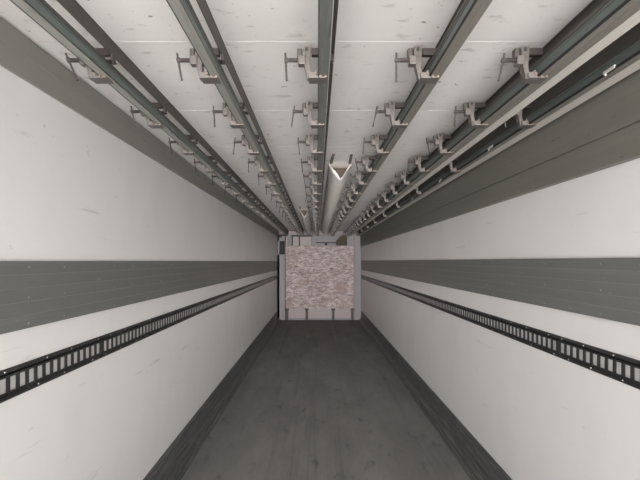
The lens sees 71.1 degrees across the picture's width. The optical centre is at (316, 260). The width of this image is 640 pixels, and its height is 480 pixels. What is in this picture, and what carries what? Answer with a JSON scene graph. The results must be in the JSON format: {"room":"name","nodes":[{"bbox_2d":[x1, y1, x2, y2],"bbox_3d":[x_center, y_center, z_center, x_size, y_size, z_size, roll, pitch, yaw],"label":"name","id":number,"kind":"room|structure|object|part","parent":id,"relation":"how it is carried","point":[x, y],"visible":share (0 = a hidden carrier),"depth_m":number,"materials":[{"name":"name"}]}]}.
{"room":"truck trailer interior","nodes":[
{"label":"truck trailer interior","id":0,"kind":"room"},
{"bbox_2d":[0,66,277,479],"bbox_3d":[-1.190,0.415,5.820,0.060,2.610,15.040,0,0,0],"label":"wall","id":1,"kind":"structure","parent":0,"point":[71,189],"depth_m":2.46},
{"bbox_2d":[0,336,101,402],"bbox_3d":[-1.155,0.461,0.598,0.009,0.118,3.596,0,0,0],"label":"track","id":2,"kind":"object","parent":1,"relation":"attached to","point":[16,370],"visible":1,"depth_m":1.91,"materials":[{"name":"metal"}]},
{"bbox_2d":[0,261,277,334],"bbox_3d":[-1.152,0.134,5.790,0.016,0.266,14.980,0,0,0],"label":"wall panel strip","id":3,"kind":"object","parent":1,"relation":"attached to","point":[32,293],"depth_m":2.27,"materials":[{"name":"grey metal"}]},
{"bbox_2d":[0,17,278,236],"bbox_3d":[-1.149,-0.803,5.790,0.022,0.174,14.980,0,0,0],"label":"trim","id":4,"kind":"structure","parent":1,"relation":"attached to","point":[19,55],"depth_m":2.27,"materials":[{"name":"grey metal"}]},
{"bbox_2d":[101,291,230,357],"bbox_3d":[-1.155,0.461,4.198,0.009,0.118,3.596,0,0,0],"label":"track","id":5,"kind":"object","parent":1,"relation":"attached to","point":[106,337],"visible":1,"depth_m":3.13,"materials":[{"name":"metal"}]},
{"bbox_2d":[143,311,279,479],"bbox_3d":[-1.115,1.587,5.790,0.090,0.265,14.980,0,0,0],"label":"baseboard","id":6,"kind":"structure","parent":1,"relation":"attached to","point":[175,461],"depth_m":4.49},
{"bbox_2d":[231,280,262,298],"bbox_3d":[-1.155,0.461,7.798,0.009,0.118,3.596,0,0,0],"label":"track","id":7,"kind":"object","parent":1,"relation":"attached to","point":[247,288],"visible":1,"depth_m":7.24,"materials":[{"name":"metal"}]},
{"bbox_2d":[263,275,277,284],"bbox_3d":[-1.155,0.461,11.398,0.009,0.118,3.596,0,0,0],"label":"track","id":8,"kind":"object","parent":1,"relation":"attached to","point":[275,277],"visible":1,"depth_m":11.09,"materials":[{"name":"metal"}]},
{"bbox_2d":[0,0,591,230],"bbox_3d":[0.070,-0.920,5.820,2.580,0.061,15.040,0,0,0],"label":"ceiling","id":9,"kind":"structure","parent":0,"point":[256,35],"depth_m":2.07,"materials":[{"name":"grey"}]},
{"bbox_2d":[10,0,288,235],"bbox_3d":[-0.841,-0.812,5.820,0.048,0.156,14.440,0,0,0],"label":"rail","id":10,"kind":"object","parent":9,"relation":"attached to","point":[41,12],"visible":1,"depth_m":1.91,"materials":[{"name":"grey metal"}]},
{"bbox_2d":[64,48,113,83],"bbox_3d":[-0.926,-0.794,1.806,0.182,0.136,0.068,0,0,0],"label":"clamp","id":11,"kind":"object","parent":10,"relation":"attached to","point":[92,75],"visible":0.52,"depth_m":1.80,"materials":[{"name":"grey metal"}]},
{"bbox_3d":[-0.990,-0.783,1.809,0.014,0.114,0.019,-22,6,0],"label":"tee handle","id":12,"kind":"part","parent":11,"relation":"part of","materials":[{"name":"grey metal"}]},
{"bbox_3d":[-0.867,-0.845,1.818,0.060,0.028,0.028,0,0,0],"label":"arm","id":13,"kind":"part","parent":11,"relation":"part of","materials":[{"name":"grey metal"}]},
{"bbox_2d":[130,102,164,128],"bbox_3d":[-0.923,-0.793,2.426,0.176,0.137,0.068,0,0,0],"label":"clamp","id":14,"kind":"object","parent":10,"relation":"attached to","point":[158,105],"visible":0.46,"depth_m":2.42,"materials":[{"name":"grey metal"}]},
{"bbox_3d":[-0.995,-0.782,2.429,0.014,0.114,0.019,-9,5,0],"label":"tee handle","id":15,"kind":"part","parent":14,"relation":"part of","materials":[{"name":"grey metal"}]},
{"bbox_3d":[-0.867,-0.845,2.438,0.060,0.028,0.028,0,0,0],"label":"arm","id":16,"kind":"part","parent":14,"relation":"part of","materials":[{"name":"grey metal"}]},
{"bbox_2d":[168,135,194,154],"bbox_3d":[-0.923,-0.793,3.046,0.176,0.137,0.068,0,0,0],"label":"clamp","id":17,"kind":"object","parent":10,"relation":"attached to","point":[184,151],"visible":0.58,"depth_m":3.04,"materials":[{"name":"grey metal"}]},
{"bbox_2d":[194,156,215,172],"bbox_3d":[-0.922,-0.793,3.666,0.174,0.138,0.068,0,0,0],"label":"clamp","id":18,"kind":"object","parent":10,"relation":"attached to","point":[207,170],"visible":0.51,"depth_m":3.66,"materials":[{"name":"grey metal"}]},
{"bbox_2d":[212,171,229,185],"bbox_3d":[-0.921,-0.793,4.286,0.172,0.138,0.068,0,0,0],"label":"clamp","id":19,"kind":"object","parent":10,"relation":"attached to","point":[226,172],"visible":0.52,"depth_m":4.28,"materials":[{"name":"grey metal"}]},
{"bbox_2d":[224,183,240,194],"bbox_3d":[-0.926,-0.793,4.906,0.182,0.138,0.068,0,0,0],"label":"clamp","id":20,"kind":"object","parent":10,"relation":"attached to","point":[234,192],"visible":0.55,"depth_m":4.90,"materials":[{"name":"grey metal"}]},
{"bbox_2d":[235,191,248,201],"bbox_3d":[-0.923,-0.793,5.526,0.175,0.138,0.068,0,0,0],"label":"clamp","id":21,"kind":"object","parent":10,"relation":"attached to","point":[247,192],"visible":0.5,"depth_m":5.52,"materials":[{"name":"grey metal"}]},
{"bbox_2d":[166,0,303,235],"bbox_3d":[-0.399,-0.812,5.820,0.052,0.156,14.440,0,0,0],"label":"rail","id":22,"kind":"object","parent":9,"relation":"attached to","point":[183,10],"visible":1,"depth_m":1.89,"materials":[{"name":"grey metal"}]},
{"bbox_2d":[176,48,220,83],"bbox_3d":[-0.481,-0.793,1.806,0.176,0.137,0.068,0,0,0],"label":"clamp","id":23,"kind":"object","parent":22,"relation":"attached to","point":[194,60],"visible":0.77,"depth_m":1.80,"materials":[{"name":"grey metal"}]},
{"bbox_3d":[-0.553,-0.782,1.804,0.014,0.114,0.019,-11,-4,0],"label":"tee handle","id":24,"kind":"part","parent":23,"relation":"part of","materials":[{"name":"grey metal"}]},
{"bbox_3d":[-0.425,-0.845,1.818,0.060,0.028,0.028,0,0,0],"label":"arm","id":25,"kind":"part","parent":23,"relation":"part of","materials":[{"name":"grey metal"}]},
{"bbox_2d":[212,102,244,128],"bbox_3d":[-0.480,-0.793,2.426,0.173,0.138,0.068,0,0,0],"label":"clamp","id":26,"kind":"object","parent":22,"relation":"attached to","point":[225,111],"visible":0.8,"depth_m":2.42,"materials":[{"name":"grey metal"}]},
{"bbox_3d":[-0.556,-0.781,2.424,0.014,0.114,0.019,-5,-3,0],"label":"tee handle","id":27,"kind":"part","parent":26,"relation":"part of","materials":[{"name":"grey metal"}]},
{"bbox_2d":[233,135,259,154],"bbox_3d":[-0.483,-0.793,3.046,0.180,0.138,0.068,0,0,0],"label":"clamp","id":28,"kind":"object","parent":22,"relation":"attached to","point":[244,141],"visible":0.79,"depth_m":3.03,"materials":[{"name":"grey metal"}]},
{"bbox_2d":[248,156,268,172],"bbox_3d":[-0.479,-0.793,3.666,0.172,0.138,0.068,0,0,0],"label":"clamp","id":29,"kind":"object","parent":22,"relation":"attached to","point":[256,161],"visible":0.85,"depth_m":3.66,"materials":[{"name":"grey metal"}]},
{"bbox_2d":[258,171,275,185],"bbox_3d":[-0.479,-0.793,4.286,0.173,0.138,0.068,0,0,0],"label":"clamp","id":30,"kind":"object","parent":22,"relation":"attached to","point":[265,176],"visible":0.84,"depth_m":4.27,"materials":[{"name":"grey metal"}]},
{"bbox_2d":[265,183,280,194],"bbox_3d":[-0.480,-0.793,4.906,0.174,0.138,0.068,0,0,0],"label":"clamp","id":31,"kind":"object","parent":22,"relation":"attached to","point":[270,187],"visible":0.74,"depth_m":4.89,"materials":[{"name":"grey metal"}]},
{"bbox_2d":[271,191,284,201],"bbox_3d":[-0.483,-0.793,5.526,0.179,0.138,0.068,0,0,0],"label":"clamp","id":32,"kind":"object","parent":22,"relation":"attached to","point":[278,196],"visible":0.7,"depth_m":5.51,"materials":[{"name":"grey metal"}]},
{"bbox_2d":[276,198,287,207],"bbox_3d":[-0.480,-0.793,6.146,0.175,0.138,0.068,0,0,0],"label":"clamp","id":33,"kind":"object","parent":22,"relation":"attached to","point":[283,206],"visible":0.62,"depth_m":6.14,"materials":[{"name":"grey metal"}]},
{"bbox_2d":[299,206,311,233],"bbox_3d":[-0.222,-0.813,9.920,0.182,0.153,5.260,0,0,0],"label":"air duct","id":34,"kind":"object","parent":9,"relation":"hanging from","point":[305,216],"visible":0.95,"depth_m":8.43,"materials":[{"name":"white metal"}]},
{"bbox_2d":[317,0,338,235],"bbox_3d":[0.037,-0.812,5.820,0.068,0.156,14.440,0,0,0],"label":"rail","id":35,"kind":"object","parent":9,"relation":"attached to","point":[327,9],"visible":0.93,"depth_m":1.76,"materials":[{"name":"grey metal"}]},
{"bbox_2d":[284,46,326,83],"bbox_3d":[-0.046,-0.793,1.806,0.172,0.138,0.068,0,0,0],"label":"clamp","id":36,"kind":"object","parent":35,"relation":"attached to","point":[303,60],"visible":0.95,"depth_m":1.79,"materials":[{"name":"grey metal"}]},
{"bbox_3d":[-0.123,-0.781,1.804,0.014,0.114,0.019,-3,-4,0],"label":"tee handle","id":37,"kind":"part","parent":36,"relation":"part of","materials":[{"name":"grey metal"}]},
{"bbox_3d":[0.008,-0.845,1.818,0.060,0.028,0.028,0,0,0],"label":"arm","id":38,"kind":"part","parent":36,"relation":"part of","materials":[{"name":"grey metal"}]},
{"bbox_2d":[291,101,323,128],"bbox_3d":[-0.052,-0.793,2.426,0.184,0.138,0.068,0,0,0],"label":"clamp","id":39,"kind":"object","parent":35,"relation":"attached to","point":[307,112],"visible":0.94,"depth_m":2.42,"materials":[{"name":"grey metal"}]},
{"bbox_3d":[-0.129,-0.781,2.428,0.014,0.114,0.019,9,4,0],"label":"tee handle","id":40,"kind":"part","parent":39,"relation":"part of","materials":[{"name":"grey metal"}]},
{"bbox_3d":[0.008,-0.845,2.438,0.060,0.028,0.028,0,0,0],"label":"arm","id":41,"kind":"part","parent":39,"relation":"part of","materials":[{"name":"grey metal"}]},
{"bbox_2d":[298,134,322,154],"bbox_3d":[-0.047,-0.793,3.046,0.174,0.138,0.068,0,0,0],"label":"clamp","id":42,"kind":"object","parent":35,"relation":"attached to","point":[309,142],"visible":0.98,"depth_m":3.03,"materials":[{"name":"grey metal"}]},
{"bbox_2d":[301,155,321,172],"bbox_3d":[-0.047,-0.793,3.666,0.174,0.138,0.068,0,0,0],"label":"clamp","id":43,"kind":"object","parent":35,"relation":"attached to","point":[310,159],"visible":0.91,"depth_m":3.65,"materials":[{"name":"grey metal"}]},
{"bbox_2d":[303,171,320,185],"bbox_3d":[-0.048,-0.793,4.286,0.175,0.138,0.068,0,0,0],"label":"clamp","id":44,"kind":"object","parent":35,"relation":"attached to","point":[311,174],"visible":0.8,"depth_m":4.27,"materials":[{"name":"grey metal"}]},
{"bbox_2d":[305,191,319,201],"bbox_3d":[-0.054,-0.793,5.526,0.188,0.137,0.068,0,0,0],"label":"clamp","id":45,"kind":"object","parent":35,"relation":"attached to","point":[312,194],"visible":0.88,"depth_m":5.51,"materials":[{"name":"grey metal"}]},
{"bbox_2d":[305,183,320,194],"bbox_3d":[-0.047,-0.793,4.906,0.174,0.138,0.068,0,0,0],"label":"clamp","id":46,"kind":"object","parent":35,"relation":"attached to","point":[310,186],"visible":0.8,"depth_m":4.89,"materials":[{"name":"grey metal"}]},
{"bbox_2d":[307,198,319,207],"bbox_3d":[-0.047,-0.793,6.146,0.174,0.138,0.068,0,0,0],"label":"clamp","id":47,"kind":"object","parent":35,"relation":"attached to","point":[312,200],"visible":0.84,"depth_m":6.13,"materials":[{"name":"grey metal"}]},
{"bbox_2d":[321,154,352,233],"bbox_3d":[0.212,-0.814,8.130,0.212,0.151,8.840,0,0,0],"label":"air duct","id":48,"kind":"object","parent":9,"relation":"hanging from","point":[336,177],"visible":1,"depth_m":4.95,"materials":[{"name":"white fabric"}]},
{"bbox_2d":[333,0,492,235],"bbox_3d":[0.485,-0.812,5.820,0.072,0.156,14.440,0,0,0],"label":"rail","id":49,"kind":"object","parent":9,"relation":"attached to","point":[468,13],"visible":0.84,"depth_m":1.74,"materials":[{"name":"grey metal"}]},
{"bbox_2d":[336,209,346,216],"bbox_3d":[0.399,-0.793,7.386,0.174,0.138,0.068,0,0,0],"label":"clamp","id":50,"kind":"object","parent":49,"relation":"attached to","point":[339,211],"visible":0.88,"depth_m":7.37,"materials":[{"name":"grey metal"}]},
{"bbox_2d":[337,204,348,212],"bbox_3d":[0.395,-0.793,6.766,0.182,0.138,0.068,0,0,0],"label":"clamp","id":51,"kind":"object","parent":49,"relation":"attached to","point":[342,205],"visible":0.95,"depth_m":6.75,"materials":[{"name":"grey metal"}]},
{"bbox_2d":[340,198,352,207],"bbox_3d":[0.400,-0.793,6.146,0.172,0.138,0.068,0,0,0],"label":"clamp","id":52,"kind":"object","parent":49,"relation":"attached to","point":[346,200],"visible":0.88,"depth_m":6.13,"materials":[{"name":"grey metal"}]},
{"bbox_2d":[342,191,356,201],"bbox_3d":[0.398,-0.793,5.526,0.175,0.138,0.068,0,0,0],"label":"clamp","id":53,"kind":"object","parent":49,"relation":"attached to","point":[350,192],"visible":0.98,"depth_m":5.51,"materials":[{"name":"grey metal"}]},
{"bbox_2d":[345,182,360,194],"bbox_3d":[0.396,-0.793,4.906,0.179,0.138,0.068,0,0,0],"label":"clamp","id":54,"kind":"object","parent":49,"relation":"attached to","point":[352,185],"visible":0.97,"depth_m":4.90,"materials":[{"name":"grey metal"}]},
{"bbox_2d":[349,171,367,185],"bbox_3d":[0.394,-0.793,4.286,0.185,0.138,0.068,0,0,0],"label":"clamp","id":55,"kind":"object","parent":49,"relation":"attached to","point":[360,173],"visible":0.97,"depth_m":4.28,"materials":[{"name":"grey metal"}]},
{"bbox_2d":[355,155,376,172],"bbox_3d":[0.398,-0.793,3.666,0.176,0.137,0.068,0,0,0],"label":"clamp","id":56,"kind":"object","parent":49,"relation":"attached to","point":[364,159],"visible":0.97,"depth_m":3.66,"materials":[{"name":"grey metal"}]},
{"bbox_2d":[362,134,388,154],"bbox_3d":[0.397,-0.793,3.046,0.179,0.138,0.068,0,0,0],"label":"clamp","id":57,"kind":"object","parent":49,"relation":"attached to","point":[374,139],"visible":0.96,"depth_m":3.04,"materials":[{"name":"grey metal"}]},
{"bbox_3d":[0.454,-0.845,3.058,0.060,0.028,0.028,0,0,0],"label":"arm","id":58,"kind":"part","parent":57,"relation":"part of","materials":[{"name":"grey metal"}]},
{"bbox_2d":[372,101,407,128],"bbox_3d":[0.392,-0.793,2.426,0.188,0.137,0.068,0,0,0],"label":"clamp","id":59,"kind":"object","parent":49,"relation":"attached to","point":[389,112],"visible":0.97,"depth_m":2.42,"materials":[{"name":"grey metal"}]},
{"bbox_3d":[0.315,-0.781,2.425,0.014,0.114,0.019,12,-2,0],"label":"tee handle","id":60,"kind":"part","parent":59,"relation":"part of","materials":[{"name":"grey metal"}]},
{"bbox_3d":[0.454,-0.845,2.438,0.060,0.028,0.028,0,0,0],"label":"arm","id":61,"kind":"part","parent":59,"relation":"part of","materials":[{"name":"grey metal"}]},
{"bbox_2d":[394,46,438,83],"bbox_3d":[0.400,-0.793,1.806,0.172,0.138,0.068,0,0,0],"label":"clamp","id":62,"kind":"object","parent":49,"relation":"attached to","point":[414,56],"visible":0.97,"depth_m":1.80,"materials":[{"name":"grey metal"}]},
{"bbox_3d":[0.321,-0.781,1.808,0.014,0.114,0.019,0,4,0],"label":"tee handle","id":63,"kind":"part","parent":62,"relation":"part of","materials":[{"name":"grey metal"}]},
{"bbox_3d":[0.454,-0.845,1.818,0.060,0.028,0.028,0,0,0],"label":"arm","id":64,"kind":"part","parent":62,"relation":"part of","materials":[{"name":"grey metal"}]},
{"bbox_2d":[347,0,639,235],"bbox_3d":[0.937,-0.812,5.820,0.112,0.156,14.440,0,0,0],"label":"rail","id":65,"kind":"object","parent":9,"relation":"attached to","point":[600,23],"visible":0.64,"depth_m":1.81,"materials":[{"name":"grey metal"}]},
{"bbox_2d":[362,209,372,216],"bbox_3d":[0.828,-0.793,7.386,0.175,0.138,0.068,0,0,0],"label":"clamp","id":66,"kind":"object","parent":65,"relation":"attached to","point":[368,210],"visible":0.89,"depth_m":7.38,"materials":[{"name":"grey metal"}]},
{"bbox_2d":[366,204,377,212],"bbox_3d":[0.828,-0.793,6.766,0.176,0.138,0.068,0,0,0],"label":"clamp","id":67,"kind":"object","parent":65,"relation":"attached to","point":[370,207],"visible":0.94,"depth_m":6.76,"materials":[{"name":"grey metal"}]},
{"bbox_2d":[371,198,383,207],"bbox_3d":[0.826,-0.793,6.146,0.180,0.138,0.068,0,0,0],"label":"clamp","id":68,"kind":"object","parent":65,"relation":"attached to","point":[378,199],"visible":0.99,"depth_m":6.14,"materials":[{"name":"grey metal"}]},
{"bbox_2d":[377,191,391,201],"bbox_3d":[0.830,-0.793,5.526,0.172,0.138,0.068,0,0,0],"label":"clamp","id":69,"kind":"object","parent":65,"relation":"attached to","point":[383,192],"visible":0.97,"depth_m":5.52,"materials":[{"name":"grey metal"}]},
{"bbox_2d":[385,182,400,194],"bbox_3d":[0.830,-0.793,4.906,0.172,0.138,0.068,0,0,0],"label":"clamp","id":70,"kind":"object","parent":65,"relation":"attached to","point":[392,187],"visible":0.93,"depth_m":4.90,"materials":[{"name":"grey metal"}]},
{"bbox_2d":[394,171,412,185],"bbox_3d":[0.826,-0.793,4.286,0.180,0.138,0.068,0,0,0],"label":"clamp","id":71,"kind":"object","parent":65,"relation":"attached to","point":[403,174],"visible":1,"depth_m":4.28,"materials":[{"name":"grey metal"}]},
{"bbox_2d":[407,155,429,172],"bbox_3d":[0.826,-0.793,3.666,0.179,0.138,0.068,0,0,0],"label":"clamp","id":72,"kind":"object","parent":65,"relation":"attached to","point":[417,159],"visible":1,"depth_m":3.66,"materials":[{"name":"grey metal"}]},
{"bbox_3d":[0.884,-0.845,3.678,0.060,0.028,0.028,0,0,0],"label":"arm","id":73,"kind":"part","parent":72,"relation":"part of","materials":[{"name":"grey metal"}]},
{"bbox_2d":[426,134,452,154],"bbox_3d":[0.828,-0.793,3.046,0.176,0.137,0.068,0,0,0],"label":"clamp","id":74,"kind":"object","parent":65,"relation":"attached to","point":[437,139],"visible":1,"depth_m":3.04,"materials":[{"name":"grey metal"}]},
{"bbox_3d":[0.884,-0.845,3.058,0.060,0.028,0.028,0,0,0],"label":"arm","id":75,"kind":"part","parent":74,"relation":"part of","materials":[{"name":"grey metal"}]},
{"bbox_2d":[453,101,487,128],"bbox_3d":[0.826,-0.793,2.426,0.179,0.138,0.068,0,0,0],"label":"clamp","id":76,"kind":"object","parent":65,"relation":"attached to","point":[468,108],"visible":1,"depth_m":2.42,"materials":[{"name":"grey metal"}]},
{"bbox_3d":[0.748,-0.781,2.424,0.014,0.114,0.019,6,-5,0],"label":"tee handle","id":77,"kind":"part","parent":76,"relation":"part of","materials":[{"name":"grey metal"}]},
{"bbox_3d":[0.884,-0.845,2.438,0.060,0.028,0.028,0,0,0],"label":"arm","id":78,"kind":"part","parent":76,"relation":"part of","materials":[{"name":"grey metal"}]},
{"bbox_2d":[497,46,547,83],"bbox_3d":[0.822,-0.793,1.806,0.189,0.137,0.068,0,0,0],"label":"clamp","id":79,"kind":"object","parent":65,"relation":"attached to","point":[520,57],"visible":1,"depth_m":1.80,"materials":[{"name":"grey metal"}]},
{"bbox_3d":[0.745,-0.781,1.806,0.014,0.114,0.019,12,0,0],"label":"tee handle","id":80,"kind":"part","parent":79,"relation":"part of","materials":[{"name":"grey metal"}]},
{"bbox_3d":[0.884,-0.845,1.818,0.060,0.028,0.028,0,0,0],"label":"arm","id":81,"kind":"part","parent":79,"relation":"part of","materials":[{"name":"grey metal"}]},
{"bbox_2d":[356,22,639,235],"bbox_3d":[1.185,-0.810,5.820,0.098,0.159,14.440,0,0,0],"label":"rail","id":82,"kind":"object","parent":9,"relation":"attached to","point":[620,58],"visible":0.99,"depth_m":2.21,"materials":[{"name":"grey metal"}]},
{"bbox_2d":[415,183,424,194],"bbox_3d":[1.088,-0.793,4.906,0.172,0.138,0.068,0,0,0],"label":"clamp","id":83,"kind":"object","parent":82,"relation":"attached to","point":[416,188],"visible":0.5,"depth_m":4.89,"materials":[{"name":"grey metal"}]},
{"bbox_2d":[438,156,460,172],"bbox_3d":[1.083,-0.793,3.666,0.182,0.138,0.068,0,0,0],"label":"clamp","id":84,"kind":"object","parent":82,"relation":"attached to","point":[452,170],"visible":0.55,"depth_m":3.65,"materials":[{"name":"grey metal"}]},
{"bbox_2d":[504,102,535,128],"bbox_3d":[1.086,-0.793,2.426,0.177,0.137,0.068,0,0,0],"label":"clamp","id":85,"kind":"object","parent":82,"relation":"attached to","point":[521,124],"visible":0.48,"depth_m":2.42,"materials":[{"name":"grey metal"}]},
{"bbox_3d":[1.142,-0.845,2.438,0.060,0.028,0.028,0,0,0],"label":"arm","id":86,"kind":"part","parent":85,"relation":"part of","materials":[{"name":"grey metal"}]},
{"bbox_2d":[279,231,357,317],"bbox_3d":[0.070,0.415,13.310,2.460,2.610,0.060,0,0,0],"label":"wall","id":87,"kind":"structure","parent":0,"point":[292,313],"depth_m":13.28,"materials":[{"name":"grey"}]},
{"bbox_2d":[287,235,351,245],"bbox_3d":[0.073,-0.578,13.170,1.901,0.395,0.200,0,0,0],"label":"housing","id":88,"kind":"object","parent":87,"relation":"attached to","point":[292,240],"visible":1,"depth_m":13.11,"materials":[{"name":"grey paint"}]},
{"bbox_3d":[-0.618,-0.561,13.134,0.167,0.304,0.049,0,0,0],"label":"outlet panel","id":89,"kind":"part","parent":88,"relation":"part of","materials":[{"name":"grey metal"}]},
{"bbox_3d":[-0.336,-0.561,13.134,0.322,0.304,0.049,0,0,0],"label":"outlet panel","id":90,"kind":"part","parent":88,"relation":"part of","materials":[{"name":"grey"}]},
{"bbox_3d":[0.197,-0.561,13.134,0.687,0.304,0.049,0,0,0],"label":"outlet panel","id":91,"kind":"part","parent":88,"relation":"part of","materials":[{"name":"grey paint"}]},
{"bbox_2d":[181,320,470,479],"bbox_3d":[0.070,1.760,5.820,2.580,0.080,15.040,0,0,0],"label":"floor","id":92,"kind":"structure","parent":0,"point":[320,400],"depth_m":4.77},
{"bbox_2d":[278,234,285,319],"bbox_3d":[-1.008,0.465,13.123,0.288,2.510,0.135,0,0,0],"label":"post","id":93,"kind":"object","parent":92,"relation":"on","point":[281,238],"visible":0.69,"depth_m":13.07,"materials":[{"name":"grey metal"}]},
{"bbox_2d":[285,246,353,319],"bbox_3d":[0.079,0.635,13.068,2.011,2.171,0.065,0,0,0],"label":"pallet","id":94,"kind":"object","parent":92,"relation":"on","point":[316,277],"visible":1,"depth_m":13.04,"materials":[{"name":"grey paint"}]},
{"bbox_3d":[0.080,1.698,13.080,1.974,0.045,0.040,0,0,0],"label":"sill","id":95,"kind":"part","parent":94,"relation":"part of","materials":[{"name":"grey paint"}]},
{"bbox_2d":[353,234,360,319],"bbox_3d":[1.172,0.465,13.130,0.236,2.510,0.120,0,0,0],"label":"post","id":96,"kind":"object","parent":92,"relation":"on","point":[356,239],"visible":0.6,"depth_m":13.07,"materials":[{"name":"grey metal"}]},
{"bbox_2d":[361,158,639,479],"bbox_3d":[1.330,0.415,5.820,0.060,2.610,15.040,0,0,0],"label":"wall","id":97,"kind":"structure","parent":0,"point":[539,415],"depth_m":2.74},
{"bbox_2d":[361,275,377,284],"bbox_3d":[1.296,0.459,11.398,0.009,0.116,3.596,0,0,0],"label":"track","id":98,"kind":"object","parent":97,"relation":"attached to","point":[374,281],"visible":1,"depth_m":11.03,"materials":[{"name":"metal"}]},
{"bbox_2d":[377,280,413,298],"bbox_3d":[1.296,0.459,7.798,0.009,0.116,3.596,0,0,0],"label":"track","id":99,"kind":"object","parent":97,"relation":"attached to","point":[389,286],"visible":1,"depth_m":7.20,"materials":[{"name":"metal"}]},
{"bbox_2d":[359,311,511,479],"bbox_3d":[1.255,1.587,5.790,0.090,0.265,14.980,0,0,0],"label":"baseboard","id":100,"kind":"structure","parent":97,"relation":"attached to","point":[478,464],"depth_m":4.48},
{"bbox_2d":[413,291,558,356],"bbox_3d":[1.296,0.459,4.198,0.009,0.116,3.596,0,0,0],"label":"track","id":101,"kind":"object","parent":97,"relation":"attached to","point":[417,296],"visible":1,"depth_m":3.19,"materials":[{"name":"metal"}]},
{"bbox_2d":[360,69,639,241],"bbox_3d":[1.282,-0.720,5.790,0.035,0.336,14.980,0,0,0],"label":"trim","id":102,"kind":"structure","parent":97,"relation":"attached to","point":[617,107],"depth_m":2.47,"materials":[{"name":"grey metal"}]},
{"bbox_2d":[360,121,639,246],"bbox_3d":[1.282,-0.487,5.790,0.035,0.145,14.980,0,0,0],"label":"trim","id":103,"kind":"structure","parent":97,"relation":"attached to","point":[621,146],"depth_m":2.47,"materials":[{"name":"grey metal"}]},
{"bbox_2d":[361,258,639,325],"bbox_3d":[1.292,0.123,5.790,0.016,0.273,14.980,0,0,0],"label":"wall panel strip","id":104,"kind":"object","parent":97,"relation":"attached to","point":[604,288],"depth_m":2.50,"materials":[{"name":"grey metal"}]},
{"bbox_2d":[558,336,639,389],"bbox_3d":[1.296,0.459,0.598,0.009,0.116,3.596,0,0,0],"label":"track","id":105,"kind":"object","parent":97,"relation":"attached to","point":[633,363],"visible":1,"depth_m":2.04,"materials":[{"name":"metal"}]}
]}

